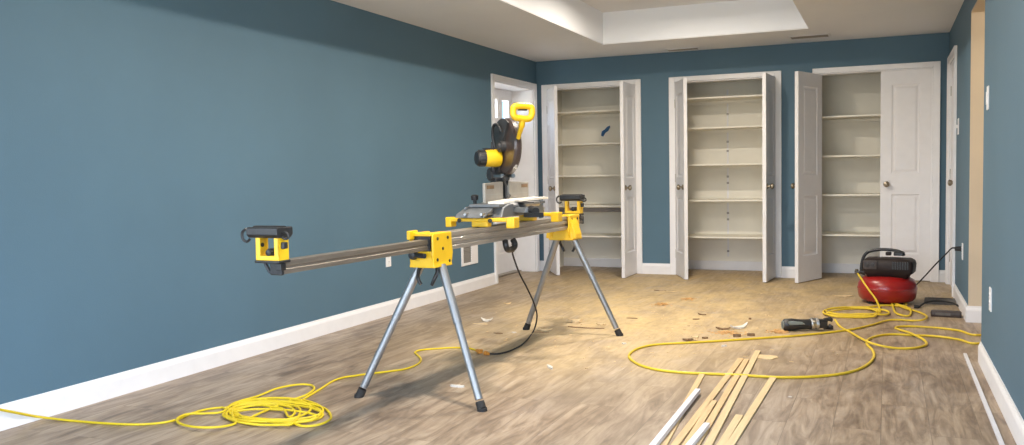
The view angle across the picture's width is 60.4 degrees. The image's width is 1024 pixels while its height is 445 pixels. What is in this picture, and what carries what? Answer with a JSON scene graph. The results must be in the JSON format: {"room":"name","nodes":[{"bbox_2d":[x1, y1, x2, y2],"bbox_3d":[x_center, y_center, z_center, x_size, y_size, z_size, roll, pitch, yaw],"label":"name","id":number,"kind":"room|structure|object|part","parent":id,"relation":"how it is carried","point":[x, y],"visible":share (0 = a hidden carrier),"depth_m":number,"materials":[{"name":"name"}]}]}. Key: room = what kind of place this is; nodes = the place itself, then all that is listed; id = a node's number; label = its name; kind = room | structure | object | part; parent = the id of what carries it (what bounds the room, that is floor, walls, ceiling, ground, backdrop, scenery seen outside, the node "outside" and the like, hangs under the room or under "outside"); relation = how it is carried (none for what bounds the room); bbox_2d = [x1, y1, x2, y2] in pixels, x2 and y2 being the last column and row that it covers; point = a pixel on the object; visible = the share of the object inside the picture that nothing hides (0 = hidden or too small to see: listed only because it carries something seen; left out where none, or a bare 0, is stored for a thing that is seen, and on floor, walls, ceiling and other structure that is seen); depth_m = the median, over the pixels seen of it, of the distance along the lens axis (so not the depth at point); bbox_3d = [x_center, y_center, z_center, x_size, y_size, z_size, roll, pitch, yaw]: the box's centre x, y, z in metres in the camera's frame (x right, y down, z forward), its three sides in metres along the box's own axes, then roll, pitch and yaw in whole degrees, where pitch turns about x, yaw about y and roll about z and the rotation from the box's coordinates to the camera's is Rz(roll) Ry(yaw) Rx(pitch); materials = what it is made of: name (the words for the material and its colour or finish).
{"room":"room under renovation","nodes":[
{"label":"room under renovation","id":0,"kind":"room"},
{"bbox_2d":[0,0,535,403],"bbox_3d":[-2.153,-0.548,4.717,0.410,2.852,11.720,0,3,23],"label":"wall","id":1,"kind":"structure","parent":0,"point":[140,140],"depth_m":5.08,"materials":[{"name":"blue paint"}]},
{"bbox_2d":[0,273,495,430],"bbox_3d":[-2.201,0.858,4.082,0.015,0.115,10.355,0,3,23],"label":"baseboard","id":2,"kind":"structure","parent":1,"relation":"attached to","point":[51,403],"depth_m":5.02,"materials":[{"name":"white paint"}]},
{"bbox_2d":[386,257,390,266],"bbox_3d":[-0.976,0.292,6.952,0.010,0.115,0.075,0,3,23],"label":"wall outlet","id":3,"kind":"object","parent":1,"relation":"attached to","point":[388,259],"visible":0.59,"depth_m":6.94,"materials":[{"name":"white paint"}]},
{"bbox_2d":[461,245,477,266],"bbox_3d":[-0.400,0.299,8.302,0.011,0.200,0.350,0,3,23],"label":"air vent","id":4,"kind":"object","parent":1,"relation":"in","point":[469,255],"visible":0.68,"depth_m":8.29,"materials":[{"name":"white paint"}]},
{"bbox_2d":[495,88,521,277],"bbox_3d":[-0.203,-0.430,9.441,0.188,2.028,1.076,0,3,23],"label":"door","id":5,"kind":"structure","parent":1,"relation":"in","point":[506,265],"depth_m":9.67,"materials":[{"name":"paint"}]},
{"bbox_2d":[491,74,539,283],"bbox_3d":[-0.083,-0.465,9.388,0.314,2.100,1.200,0,3,23],"label":"trim","id":6,"kind":"structure","parent":1,"relation":"attached to","point":[527,256],"depth_m":9.83,"materials":[{"name":"white paint"}]},
{"bbox_2d":[0,266,1016,444],"bbox_3d":[0.640,0.951,3.880,6.400,0.150,12.600,0,3,23],"label":"floor","id":7,"kind":"structure","parent":0,"point":[928,395],"depth_m":4.76,"materials":[{"name":"laminate"}]},
{"bbox_2d":[0,347,482,428],"bbox_3d":[-1.095,0.771,4.352,2.842,0.221,1.046,-4,4,-42],"label":"extension cord","id":8,"kind":"object","parent":7,"relation":"on","point":[238,406],"visible":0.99,"depth_m":4.09,"materials":[{"name":"yellow rubber"}]},
{"bbox_2d":[475,349,482,353],"bbox_3d":[-0.205,0.790,5.406,0.032,0.029,0.050,-3,4,-34],"label":"socket","id":9,"kind":"object","parent":8,"relation":"attached to","point":[479,351],"depth_m":5.39,"materials":[{"name":"orange plastic"}]},
{"bbox_2d":[241,194,622,411],"bbox_3d":[-0.191,0.365,4.787,0.742,0.951,3.355,0,3,25],"label":"stand","id":10,"kind":"object","parent":7,"relation":"on","point":[426,249],"visible":0.98,"depth_m":4.29,"materials":[{"name":"metal"}]},
{"bbox_3d":[-0.910,0.036,3.301,0.146,0.040,0.091,0,3,25],"label":"roller frame","id":11,"kind":"part","parent":10,"relation":"part of","materials":[{"name":"black plastic"}]},
{"bbox_3d":[-0.900,0.112,3.291,0.029,0.029,0.052,0,3,25],"label":"height knob","id":12,"kind":"part","parent":10,"relation":"part of","materials":[{"name":"black plastic"}]},
{"bbox_3d":[-0.899,0.145,3.303,0.116,0.011,0.070,0,3,25],"label":"plate","id":13,"kind":"part","parent":10,"relation":"part of","materials":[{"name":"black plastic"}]},
{"bbox_3d":[-0.846,0.085,3.267,0.017,0.025,0.023,0,3,25],"label":"knob","id":14,"kind":"part","parent":10,"relation":"part of","materials":[{"name":"black plastic"}]},
{"bbox_3d":[-0.597,0.516,4.381,0.336,0.626,0.043,-1,3,-2],"label":"leg","id":15,"kind":"part","parent":10,"relation":"part of","materials":[{"name":"metal"}]},
{"bbox_3d":[-0.455,0.160,4.239,0.110,0.048,0.038,1,4,38],"label":"lock knob","id":16,"kind":"part","parent":10,"relation":"part of","materials":[{"name":"black plastic"}]},
{"bbox_3d":[-0.455,0.256,4.334,0.035,0.105,0.051,-1,3,8],"label":"release lever","id":17,"kind":"part","parent":10,"relation":"part of","materials":[{"name":"black plastic"}]},
{"bbox_3d":[-0.373,0.257,4.295,0.035,0.105,0.051,2,4,43],"label":"release lever","id":18,"kind":"part","parent":10,"relation":"part of","materials":[{"name":"black plastic"}]},
{"bbox_3d":[-0.250,0.518,4.217,0.043,0.626,0.335,-3,4,-37],"label":"leg","id":19,"kind":"part","parent":10,"relation":"part of","materials":[{"name":"metal"}]},
{"bbox_2d":[445,103,561,354],"bbox_3d":[0.110,0.060,5.344,0.584,1.502,1.356,0,3,25],"label":"saw","id":20,"kind":"object","parent":10,"relation":"on","point":[503,157],"visible":0.96,"depth_m":5.01,"materials":[{"name":"black plastic"}]},
{"bbox_3d":[-0.210,-0.126,4.948,0.044,0.065,0.044,0,3,25],"label":"knob","id":21,"kind":"part","parent":20,"relation":"part of","materials":[{"name":"black plastic"}]},
{"bbox_3d":[-0.117,-0.377,5.139,0.095,0.104,0.104,-2,3,-23],"label":"motor","id":22,"kind":"part","parent":20,"relation":"part of","materials":[{"name":"yellow plastic"}]},
{"bbox_3d":[-0.103,-0.277,5.226,0.025,0.025,0.240,-2,3,-23],"label":"slide rail","id":23,"kind":"part","parent":20,"relation":"part of","materials":[{"name":"metal"}]},
{"bbox_3d":[-0.067,-0.326,5.217,0.062,0.118,0.158,-2,3,-19],"label":"pivot arm","id":24,"kind":"part","parent":20,"relation":"part of"},
{"bbox_3d":[-0.012,0.132,5.032,0.043,0.082,0.154,0,3,25],"label":"clamp lever","id":25,"kind":"part","parent":20,"relation":"part of","materials":[{"name":"black plastic"}]},
{"bbox_3d":[0.012,0.445,5.600,0.215,0.709,1.039,0,3,11],"label":"power cord","id":26,"kind":"part","parent":20,"relation":"part of","materials":[{"name":"black rubber"}]},
{"bbox_2d":[488,197,547,203],"bbox_3d":[0.045,-0.131,5.171,0.100,0.022,0.630,0,3,25],"label":"trim board","id":27,"kind":"object","parent":20,"relation":"on","point":[502,201],"visible":0.96,"depth_m":5.03,"materials":[{"name":"white wood"}]},
{"bbox_3d":[0.049,-0.527,4.928,0.036,0.122,0.092,-2,3,-23],"label":"handle stem","id":28,"kind":"part","parent":20,"relation":"part of","materials":[{"name":"yellow plastic"}]},
{"bbox_3d":[0.059,-0.613,4.898,0.152,0.108,0.037,-2,3,-23],"label":"handle","id":29,"kind":"part","parent":20,"relation":"part of","materials":[{"name":"yellow plastic"}]},
{"bbox_3d":[0.064,-0.073,4.936,0.096,0.030,0.240,-2,3,-23],"label":"miter arm","id":30,"kind":"part","parent":20,"relation":"part of"},
{"bbox_3d":[-0.006,0.047,5.173,0.092,0.087,2.010,0,3,25],"label":"rail","id":31,"kind":"part","parent":10,"relation":"part of","materials":[{"name":"metal"}]},
{"bbox_3d":[0.212,0.407,6.087,0.315,0.625,0.042,2,4,43],"label":"leg","id":32,"kind":"part","parent":10,"relation":"part of","materials":[{"name":"metal"}]},
{"bbox_3d":[0.338,0.150,6.005,0.035,0.105,0.051,2,4,43],"label":"release lever","id":33,"kind":"part","parent":10,"relation":"part of","materials":[{"name":"black plastic"}]},
{"bbox_3d":[0.425,-0.174,6.202,0.155,0.042,0.097,0,3,25],"label":"roller frame","id":34,"kind":"part","parent":10,"relation":"part of","materials":[{"name":"black plastic"}]},
{"bbox_3d":[0.559,0.410,5.923,0.315,0.625,0.043,-1,3,8],"label":"leg","id":35,"kind":"part","parent":10,"relation":"part of","materials":[{"name":"metal"}]},
{"bbox_2d":[451,385,463,387],"bbox_3d":[-0.283,0.850,4.568,0.075,0.010,0.024,0,3,16],"label":"white offcut","id":36,"kind":"object","parent":7,"relation":"on","point":[458,386],"visible":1,"depth_m":4.56,"materials":[{"name":"white wood"}]},
{"bbox_2d":[537,327,552,330],"bbox_3d":[0.232,0.747,6.169,0.110,0.021,0.044,0,3,17],"label":"chip","id":37,"kind":"object","parent":7,"relation":"on","point":[541,329],"visible":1,"depth_m":6.16,"materials":[{"name":"beige wood"}]},
{"bbox_2d":[567,318,581,322],"bbox_3d":[0.464,0.719,6.476,0.103,0.035,0.056,0,3,25],"label":"chip","id":38,"kind":"object","parent":7,"relation":"on","point":[568,319],"visible":1,"depth_m":6.46,"materials":[{"name":"beige wood"}]},
{"bbox_2d":[568,326,604,328],"bbox_3d":[0.524,0.745,6.229,0.270,0.009,0.017,0,3,22],"label":"chip","id":39,"kind":"object","parent":7,"relation":"on","point":[568,326],"visible":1,"depth_m":6.23,"materials":[{"name":"brown wood"}]},
{"bbox_2d":[651,302,671,306],"bbox_3d":[1.238,0.673,7.266,0.188,0.016,0.259,0,3,23],"label":"sawdust","id":40,"kind":"object","parent":7,"relation":"on","point":[658,303],"visible":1,"depth_m":7.26},
{"bbox_2d":[467,286,867,371],"bbox_3d":[1.108,0.703,6.858,3.104,0.003,4.084,0,3,23],"label":"crumbs","id":41,"kind":"object","parent":7,"relation":"on","point":[564,286],"visible":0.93,"depth_m":6.09,"materials":[{"name":"beige wood"}]},
{"bbox_2d":[649,374,704,444],"bbox_3d":[0.765,0.852,3.999,0.097,0.030,1.591,0,3,19],"label":"wood strip","id":42,"kind":"object","parent":7,"relation":"on","point":[700,377],"depth_m":3.82,"materials":[{"name":"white wood"}]},
{"bbox_3d":[0.694,0.860,3.793,0.026,0.020,1.155,0,3,23],"label":"white trim strip","id":43,"kind":"part","parent":42,"relation":"part of","materials":[{"name":"white wood"}]},
{"bbox_2d":[682,338,692,340],"bbox_3d":[1.138,0.756,5.682,0.066,0.017,0.033,-2,3,-19],"label":"chip","id":44,"kind":"object","parent":7,"relation":"on","point":[684,339],"visible":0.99,"depth_m":5.68,"materials":[{"name":"brown wood"}]},
{"bbox_2d":[682,400,716,444],"bbox_3d":[0.791,0.876,3.754,0.031,0.009,0.920,0,3,22],"label":"wood strip","id":45,"kind":"object","parent":7,"relation":"on","point":[709,408],"visible":0.95,"depth_m":3.86,"materials":[{"name":"brown wood"}]},
{"bbox_2d":[671,358,743,444],"bbox_3d":[0.952,0.847,4.220,0.032,0.009,1.934,0,3,23],"label":"wood strip","id":46,"kind":"object","parent":7,"relation":"on","point":[678,440],"visible":1,"depth_m":4.09,"materials":[{"name":"brown wood"}]},
{"bbox_2d":[685,359,748,444],"bbox_3d":[0.981,0.840,4.167,0.056,0.028,1.973,0,3,22],"label":"wood strip","id":47,"kind":"object","parent":7,"relation":"on","point":[725,395],"depth_m":3.97,"materials":[{"name":"brown wood"}]},
{"bbox_3d":[0.717,0.876,3.501,0.026,0.018,0.538,0,3,25],"label":"white trim strip","id":48,"kind":"part","parent":47,"relation":"part of","materials":[{"name":"white wood"}]},
{"bbox_2d":[702,330,746,336],"bbox_3d":[1.456,0.742,5.950,0.224,0.015,0.264,-4,4,-40],"label":"sawdust","id":49,"kind":"object","parent":7,"relation":"on","point":[723,331],"visible":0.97,"depth_m":5.94},
{"bbox_2d":[716,414,742,444],"bbox_3d":[0.885,0.881,3.624,0.034,0.009,0.660,0,3,23],"label":"wood strip","id":50,"kind":"object","parent":7,"relation":"on","point":[734,423],"visible":1,"depth_m":3.70,"materials":[{"name":"brown wood"}]},
{"bbox_2d":[704,350,760,444],"bbox_3d":[1.098,0.838,4.316,0.032,0.009,2.138,0,3,21],"label":"wood strip","id":51,"kind":"object","parent":7,"relation":"on","point":[726,410],"visible":1,"depth_m":4.11,"materials":[{"name":"brown wood"}]},
{"bbox_2d":[730,322,747,328],"bbox_3d":[1.577,0.717,6.110,0.160,0.040,0.058,-3,4,-31],"label":"chip","id":52,"kind":"object","parent":7,"relation":"on","point":[743,326],"visible":1,"depth_m":6.11,"materials":[{"name":"white wood"}]},
{"bbox_2d":[725,377,775,444],"bbox_3d":[1.079,0.859,3.970,0.035,0.009,1.425,0,3,24],"label":"wood strip","id":53,"kind":"object","parent":7,"relation":"on","point":[748,416],"visible":1,"depth_m":3.94,"materials":[{"name":"brown wood"}]},
{"bbox_2d":[757,354,777,359],"bbox_3d":[1.486,0.788,5.146,0.140,0.006,0.105,1,4,29],"label":"wood offcut","id":54,"kind":"object","parent":7,"relation":"on","point":[767,357],"visible":0.86,"depth_m":5.12,"materials":[{"name":"beige wood"}]},
{"bbox_2d":[765,329,792,333],"bbox_3d":[1.808,0.735,5.960,0.176,0.016,0.164,-3,4,-35],"label":"sawdust","id":55,"kind":"object","parent":7,"relation":"on","point":[775,330],"visible":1,"depth_m":5.94},
{"bbox_2d":[628,269,979,378],"bbox_3d":[2.040,0.610,5.890,3.109,0.267,2.148,-2,3,-19],"label":"air hose","id":56,"kind":"object","parent":7,"relation":"on","point":[878,310],"visible":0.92,"depth_m":5.71,"materials":[{"name":"yellow rubber"}]},
{"bbox_2d":[781,317,832,330],"bbox_3d":[2.013,0.690,5.984,0.346,0.090,0.086,-1,3,-1],"label":"power tool","id":57,"kind":"object","parent":7,"relation":"on","point":[790,324],"visible":1,"depth_m":5.96,"materials":[{"name":"black plastic"}]},
{"bbox_2d":[854,246,960,304],"bbox_3d":[3.101,0.413,6.995,0.456,0.495,0.814,-2,3,-13],"label":"air compressor","id":58,"kind":"object","parent":7,"relation":"on","point":[889,279],"visible":0.97,"depth_m":7.03,"materials":[{"name":"red metal"}]},
{"bbox_3d":[2.895,0.343,7.113,0.105,0.070,0.010,1,4,31],"label":"pressure panel","id":59,"kind":"part","parent":58,"relation":"part of","materials":[{"name":"black plastic"}]},
{"bbox_3d":[3.025,0.304,7.183,0.349,0.195,0.024,1,4,31],"label":"handle","id":60,"kind":"part","parent":58,"relation":"part of","materials":[{"name":"black plastic"}]},
{"bbox_3d":[3.062,0.534,7.176,0.450,0.215,0.450,1,4,31],"label":"tank","id":61,"kind":"part","parent":58,"relation":"part of","materials":[{"name":"red metal"}]},
{"bbox_3d":[3.286,0.348,6.967,0.050,0.352,0.620,-2,3,-13],"label":"power cord","id":62,"kind":"part","parent":58,"relation":"part of","materials":[{"name":"black rubber"}]},
{"bbox_2d":[834,319,980,349],"bbox_3d":[3.058,0.716,5.646,1.714,0.045,0.882,-1,3,8],"label":"air hose","id":63,"kind":"object","parent":7,"relation":"on","point":[835,320],"visible":0.94,"depth_m":5.70,"materials":[{"name":"yellow rubber"}]},
{"bbox_2d":[914,300,958,307],"bbox_3d":[3.291,0.653,6.783,0.343,0.044,0.492,0,3,23],"label":"cable","id":64,"kind":"object","parent":7,"relation":"on","point":[922,304],"visible":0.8,"depth_m":6.95,"materials":[{"name":"rubber"}]},
{"bbox_2d":[924,297,955,304],"bbox_3d":[3.478,0.636,7.143,0.230,0.020,0.300,1,3,26],"label":"pad","id":65,"kind":"object","parent":7,"relation":"on","point":[926,299],"visible":0.63,"depth_m":7.11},
{"bbox_2d":[931,310,961,317],"bbox_3d":[3.183,0.668,6.446,0.204,0.042,0.078,1,4,27],"label":"brick","id":66,"kind":"object","parent":7,"relation":"on","point":[934,313],"visible":1,"depth_m":6.42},
{"bbox_2d":[963,353,1004,444],"bbox_3d":[2.184,0.832,4.061,0.019,0.012,2.311,0,3,23],"label":"trim strip","id":67,"kind":"object","parent":7,"relation":"on","point":[986,406],"visible":1,"depth_m":4.03,"materials":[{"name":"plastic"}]},
{"bbox_2d":[332,0,963,61],"bbox_3d":[-0.072,-1.641,3.760,4.158,0.360,11.720,0,3,23],"label":"ceiling","id":68,"kind":"structure","parent":0,"point":[534,30],"depth_m":8.01,"materials":[{"name":"paint"}]},
{"bbox_2d":[504,0,807,43],"bbox_3d":[0.653,-1.736,5.615,2.015,0.300,5.805,0,3,23],"label":"tray","id":69,"kind":"object","parent":68,"relation":"on","point":[590,21],"depth_m":8.16,"materials":[{"name":"paint"}]},
{"bbox_2d":[665,47,699,51],"bbox_3d":[1.757,-1.779,9.037,0.340,0.009,0.140,0,3,23],"label":"ceiling vent","id":70,"kind":"object","parent":68,"relation":"in","point":[692,48],"visible":1,"depth_m":9.02,"materials":[{"name":"metal"}]},
{"bbox_2d":[788,34,830,39],"bbox_3d":[2.817,-1.759,8.325,0.370,0.009,0.180,0,3,23],"label":"ceiling vent","id":71,"kind":"object","parent":68,"relation":"in","point":[816,35],"visible":1,"depth_m":8.30,"materials":[{"name":"metal"}]},
{"bbox_2d":[557,73,880,272],"bbox_3d":[2.342,-0.638,9.442,4.015,2.352,0.490,0,3,23],"label":"wall","id":72,"kind":"structure","parent":0,"point":[731,147],"depth_m":9.64,"materials":[{"name":"paint"}]},
{"bbox_2d":[557,109,619,118],"bbox_3d":[0.997,-1.233,9.956,1.066,0.048,0.428,0,3,23],"label":"closet shelf","id":73,"kind":"object","parent":72,"relation":"attached to","point":[615,112],"visible":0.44,"depth_m":10.06,"materials":[{"name":"paint"}]},
{"bbox_2d":[558,142,619,148],"bbox_3d":[1.003,-0.873,9.976,1.066,0.048,0.428,0,3,23],"label":"closet shelf","id":74,"kind":"object","parent":72,"relation":"attached to","point":[609,144],"visible":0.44,"depth_m":10.10,"materials":[{"name":"paint"}]},
{"bbox_2d":[558,174,620,178],"bbox_3d":[1.010,-0.519,9.995,1.066,0.048,0.428,0,3,23],"label":"closet shelf","id":75,"kind":"object","parent":72,"relation":"attached to","point":[614,176],"visible":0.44,"depth_m":10.13,"materials":[{"name":"paint"}]},
{"bbox_2d":[559,204,620,207],"bbox_3d":[1.016,-0.179,10.014,1.066,0.048,0.428,0,3,23],"label":"closet shelf","id":76,"kind":"object","parent":72,"relation":"attached to","point":[560,205],"visible":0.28,"depth_m":9.96,"materials":[{"name":"paint"}]},
{"bbox_2d":[559,208,620,211],"bbox_3d":[0.940,-0.141,9.837,1.070,0.060,0.040,0,3,23],"label":"rail","id":77,"kind":"object","parent":72,"relation":"attached to","point":[560,209],"visible":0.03,"depth_m":9.82,"materials":[{"name":"silver metal"}]},
{"bbox_3d":[1.110,0.468,10.243,1.070,0.100,0.012,0,3,23],"label":"baseboard","id":78,"kind":"part","parent":72,"relation":"part of","materials":[{"name":"white paint"}]},
{"bbox_2d":[581,233,620,237],"bbox_3d":[1.022,0.160,10.032,1.066,0.048,0.428,0,3,23],"label":"closet shelf","id":79,"kind":"object","parent":72,"relation":"attached to","point":[610,235],"visible":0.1,"depth_m":9.90,"materials":[{"name":"paint"}]},
{"bbox_2d":[601,126,609,135],"bbox_3d":[1.080,-1.056,10.156,0.110,0.123,0.016,0,3,23],"label":"tape strip","id":80,"kind":"object","parent":72,"relation":"attached to","point":[608,127],"visible":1,"depth_m":10.15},
{"bbox_2d":[687,94,761,104],"bbox_3d":[2.322,-1.310,9.385,1.073,0.048,0.428,0,3,23],"label":"closet shelf","id":81,"kind":"object","parent":72,"relation":"attached to","point":[758,97],"visible":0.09,"depth_m":9.46,"materials":[{"name":"paint"}]},
{"bbox_2d":[687,125,761,133],"bbox_3d":[2.328,-0.996,9.402,1.073,0.048,0.428,0,3,23],"label":"closet shelf","id":82,"kind":"object","parent":72,"relation":"attached to","point":[749,128],"visible":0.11,"depth_m":9.48,"materials":[{"name":"paint"}]},
{"bbox_2d":[687,163,761,168],"bbox_3d":[2.335,-0.607,9.424,1.073,0.048,0.428,0,3,23],"label":"closet shelf","id":83,"kind":"object","parent":72,"relation":"attached to","point":[732,165],"visible":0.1,"depth_m":9.53,"materials":[{"name":"paint"}]},
{"bbox_2d":[688,198,761,202],"bbox_3d":[2.341,-0.227,9.445,1.073,0.048,0.428,0,3,23],"label":"closet shelf","id":84,"kind":"object","parent":72,"relation":"attached to","point":[732,200],"visible":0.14,"depth_m":9.43,"materials":[{"name":"paint"}]},
{"bbox_2d":[688,234,762,238],"bbox_3d":[2.348,0.162,9.466,1.073,0.048,0.428,0,3,23],"label":"closet shelf","id":85,"kind":"object","parent":72,"relation":"attached to","point":[730,236],"visible":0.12,"depth_m":9.38,"materials":[{"name":"paint"}]},
{"bbox_3d":[2.437,0.476,9.677,1.077,0.100,0.012,0,3,23],"label":"baseboard","id":86,"kind":"part","parent":72,"relation":"part of","materials":[{"name":"white paint"}]},
{"bbox_3d":[3.759,0.483,9.113,1.079,0.100,0.012,0,3,23],"label":"baseboard","id":87,"kind":"part","parent":72,"relation":"part of","materials":[{"name":"white paint"}]},
{"bbox_2d":[822,154,879,160],"bbox_3d":[3.656,-0.659,8.856,1.075,0.048,0.428,0,3,23],"label":"closet shelf","id":88,"kind":"object","parent":72,"relation":"attached to","point":[871,156],"visible":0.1,"depth_m":9.05,"materials":[{"name":"paint"}]},
{"bbox_2d":[822,193,879,197],"bbox_3d":[3.663,-0.270,8.878,1.075,0.048,0.428,0,3,23],"label":"closet shelf","id":89,"kind":"object","parent":72,"relation":"attached to","point":[824,195],"visible":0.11,"depth_m":8.99,"materials":[{"name":"paint"}]},
{"bbox_2d":[822,231,879,236],"bbox_3d":[3.670,0.133,8.900,1.075,0.048,0.428,0,3,23],"label":"closet shelf","id":90,"kind":"object","parent":72,"relation":"attached to","point":[824,233],"visible":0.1,"depth_m":8.88,"materials":[{"name":"paint"}]},
{"bbox_2d":[822,114,880,122],"bbox_3d":[3.649,-1.054,8.835,1.075,0.048,0.428,0,3,23],"label":"closet shelf","id":91,"kind":"object","parent":72,"relation":"attached to","point":[867,117],"visible":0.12,"depth_m":9.00,"materials":[{"name":"paint"}]},
{"bbox_2d":[536,32,949,281],"bbox_3d":[2.226,-0.620,9.160,4.158,2.352,0.120,0,3,23],"label":"wall","id":92,"kind":"structure","parent":0,"point":[654,70],"depth_m":9.06,"materials":[{"name":"blue paint"}]},
{"bbox_2d":[540,261,543,270],"bbox_3d":[0.338,0.490,9.962,0.066,0.115,0.015,0,3,23],"label":"baseboard","id":93,"kind":"structure","parent":92,"relation":"attached to","point":[541,262],"depth_m":9.96,"materials":[{"name":"white paint"}]},
{"bbox_2d":[546,86,559,274],"bbox_3d":[0.416,-0.454,9.629,0.101,2.018,0.503,-1,3,-7],"label":"door","id":94,"kind":"structure","parent":92,"relation":"in","point":[552,117],"depth_m":9.49,"materials":[{"name":"paint"}]},
{"bbox_2d":[541,79,642,273],"bbox_3d":[0.894,-0.495,9.724,1.134,2.088,0.144,0,3,23],"label":"trim","id":95,"kind":"structure","parent":92,"relation":"attached to","point":[637,82],"depth_m":9.52,"materials":[{"name":"white paint"}]},
{"bbox_2d":[620,81,636,277],"bbox_3d":[1.258,-0.449,9.252,0.111,2.018,0.503,0,3,23],"label":"door","id":96,"kind":"structure","parent":92,"relation":"in","point":[627,90],"depth_m":9.18,"materials":[{"name":"paint"}]},
{"bbox_2d":[642,263,669,274],"bbox_3d":[1.551,0.497,9.444,0.305,0.115,0.015,0,3,23],"label":"baseboard","id":97,"kind":"structure","parent":92,"relation":"attached to","point":[647,268],"depth_m":9.44,"materials":[{"name":"white paint"}]},
{"bbox_2d":[674,78,687,278],"bbox_3d":[1.710,-0.447,9.066,0.101,2.018,0.503,-1,3,0],"label":"door","id":98,"kind":"structure","parent":92,"relation":"in","point":[680,87],"depth_m":8.96,"materials":[{"name":"paint"}]},
{"bbox_3d":[1.694,-0.356,8.874,0.066,0.056,0.056,-1,3,0],"label":"knob","id":99,"kind":"part","parent":98,"relation":"part of","materials":[{"name":"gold metal"}]},
{"bbox_2d":[669,71,781,277],"bbox_3d":[2.220,-0.488,9.158,1.141,2.088,0.144,0,3,23],"label":"trim","id":100,"kind":"structure","parent":92,"relation":"attached to","point":[777,74],"depth_m":9.01,"materials":[{"name":"white paint"}]},
{"bbox_2d":[762,73,775,281],"bbox_3d":[2.573,-0.441,8.690,0.111,2.018,0.503,1,4,27],"label":"door","id":101,"kind":"structure","parent":92,"relation":"in","point":[768,81],"depth_m":8.60,"materials":[{"name":"paint"}]},
{"bbox_3d":[2.505,-0.351,8.510,0.066,0.056,0.056,1,4,27],"label":"knob","id":102,"kind":"part","parent":101,"relation":"part of","materials":[{"name":"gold metal"}]},
{"bbox_2d":[782,266,794,277],"bbox_3d":[2.877,0.504,8.879,0.296,0.115,0.015,0,3,23],"label":"baseboard","id":103,"kind":"structure","parent":92,"relation":"attached to","point":[787,271],"depth_m":8.91,"materials":[{"name":"white paint"}]},
{"bbox_2d":[791,71,821,282],"bbox_3d":[2.872,-0.442,8.596,0.503,2.018,0.101,-4,4,-45],"label":"door","id":104,"kind":"structure","parent":92,"relation":"in","point":[807,185],"depth_m":8.53,"materials":[{"name":"paint"}]},
{"bbox_2d":[812,61,940,281],"bbox_3d":[3.543,-0.480,8.593,1.143,2.088,0.144,0,3,23],"label":"trim","id":105,"kind":"structure","parent":92,"relation":"attached to","point":[935,66],"depth_m":8.34,"materials":[{"name":"white paint"}]},
{"bbox_2d":[880,69,931,280],"bbox_3d":[3.784,-0.449,8.442,0.457,2.018,0.111,0,3,23],"label":"door","id":106,"kind":"structure","parent":92,"relation":"in","point":[906,95],"depth_m":8.45,"materials":[{"name":"paint"}]},
{"bbox_3d":[3.618,-0.370,8.494,0.056,0.056,0.066,0,3,23],"label":"knob","id":107,"kind":"part","parent":106,"relation":"part of","materials":[{"name":"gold metal"}]},
{"bbox_2d":[939,270,944,281],"bbox_3d":[4.098,0.511,8.358,0.073,0.115,0.015,0,3,23],"label":"baseboard","id":108,"kind":"structure","parent":92,"relation":"attached to","point":[941,272],"depth_m":8.36,"materials":[{"name":"white paint"}]},
{"bbox_2d":[948,0,1023,419],"bbox_3d":[2.030,-0.546,3.302,0.160,2.852,12.400,0,3,23],"label":"wall","id":109,"kind":"structure","parent":0,"point":[1002,329],"depth_m":4.15,"materials":[{"name":"blue paint"}]},
{"bbox_2d":[945,45,956,296],"bbox_3d":[3.938,-0.447,7.754,0.144,2.100,0.940,0,3,23],"label":"trim","id":110,"kind":"structure","parent":109,"relation":"attached to","point":[953,54],"depth_m":8.10,"materials":[{"name":"white paint"}]},
{"bbox_2d":[948,62,953,286],"bbox_3d":[3.924,-0.417,7.768,0.172,2.018,0.798,0,3,23],"label":"door","id":111,"kind":"structure","parent":109,"relation":"in","point":[950,182],"depth_m":8.01,"materials":[{"name":"paint"}]},
{"bbox_2d":[956,118,958,134],"bbox_3d":[3.604,-0.777,7.113,0.018,0.130,0.100,0,3,23],"label":"light switch","id":112,"kind":"object","parent":109,"relation":"attached to","point":[957,125],"visible":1,"depth_m":7.11,"materials":[{"name":"white paint"}]},
{"bbox_2d":[953,283,981,322],"bbox_3d":[3.517,0.608,6.770,0.135,0.115,1.317,0,3,23],"label":"baseboard","id":113,"kind":"structure","parent":109,"relation":"attached to","point":[972,314],"depth_m":6.19,"materials":[{"name":"white paint"}]},
{"bbox_2d":[968,0,984,305],"bbox_3d":[2.982,-0.341,5.484,0.119,2.170,1.410,0,3,23],"label":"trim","id":114,"kind":"structure","parent":109,"relation":"attached to","point":[978,11],"depth_m":6.12,"materials":[{"name":"paint"}]},
{"bbox_2d":[986,86,988,109],"bbox_3d":[2.508,-0.657,4.638,0.011,0.125,0.080,0,3,23],"label":"light switch","id":115,"kind":"object","parent":109,"relation":"attached to","point":[987,92],"visible":1,"depth_m":4.62,"materials":[{"name":"white paint"}]},
{"bbox_2d":[989,287,991,311],"bbox_3d":[2.433,0.391,4.474,0.010,0.120,0.080,0,3,23],"label":"wall outlet","id":116,"kind":"object","parent":109,"relation":"attached to","point":[990,288],"visible":1,"depth_m":4.44,"materials":[{"name":"white paint"}]},
{"bbox_2d":[978,342,1023,444],"bbox_3d":[2.005,0.816,3.485,0.015,0.115,3.160,0,3,23],"label":"baseboard","id":117,"kind":"structure","parent":109,"relation":"attached to","point":[1013,418],"depth_m":3.90,"materials":[{"name":"white paint"}]}
]}

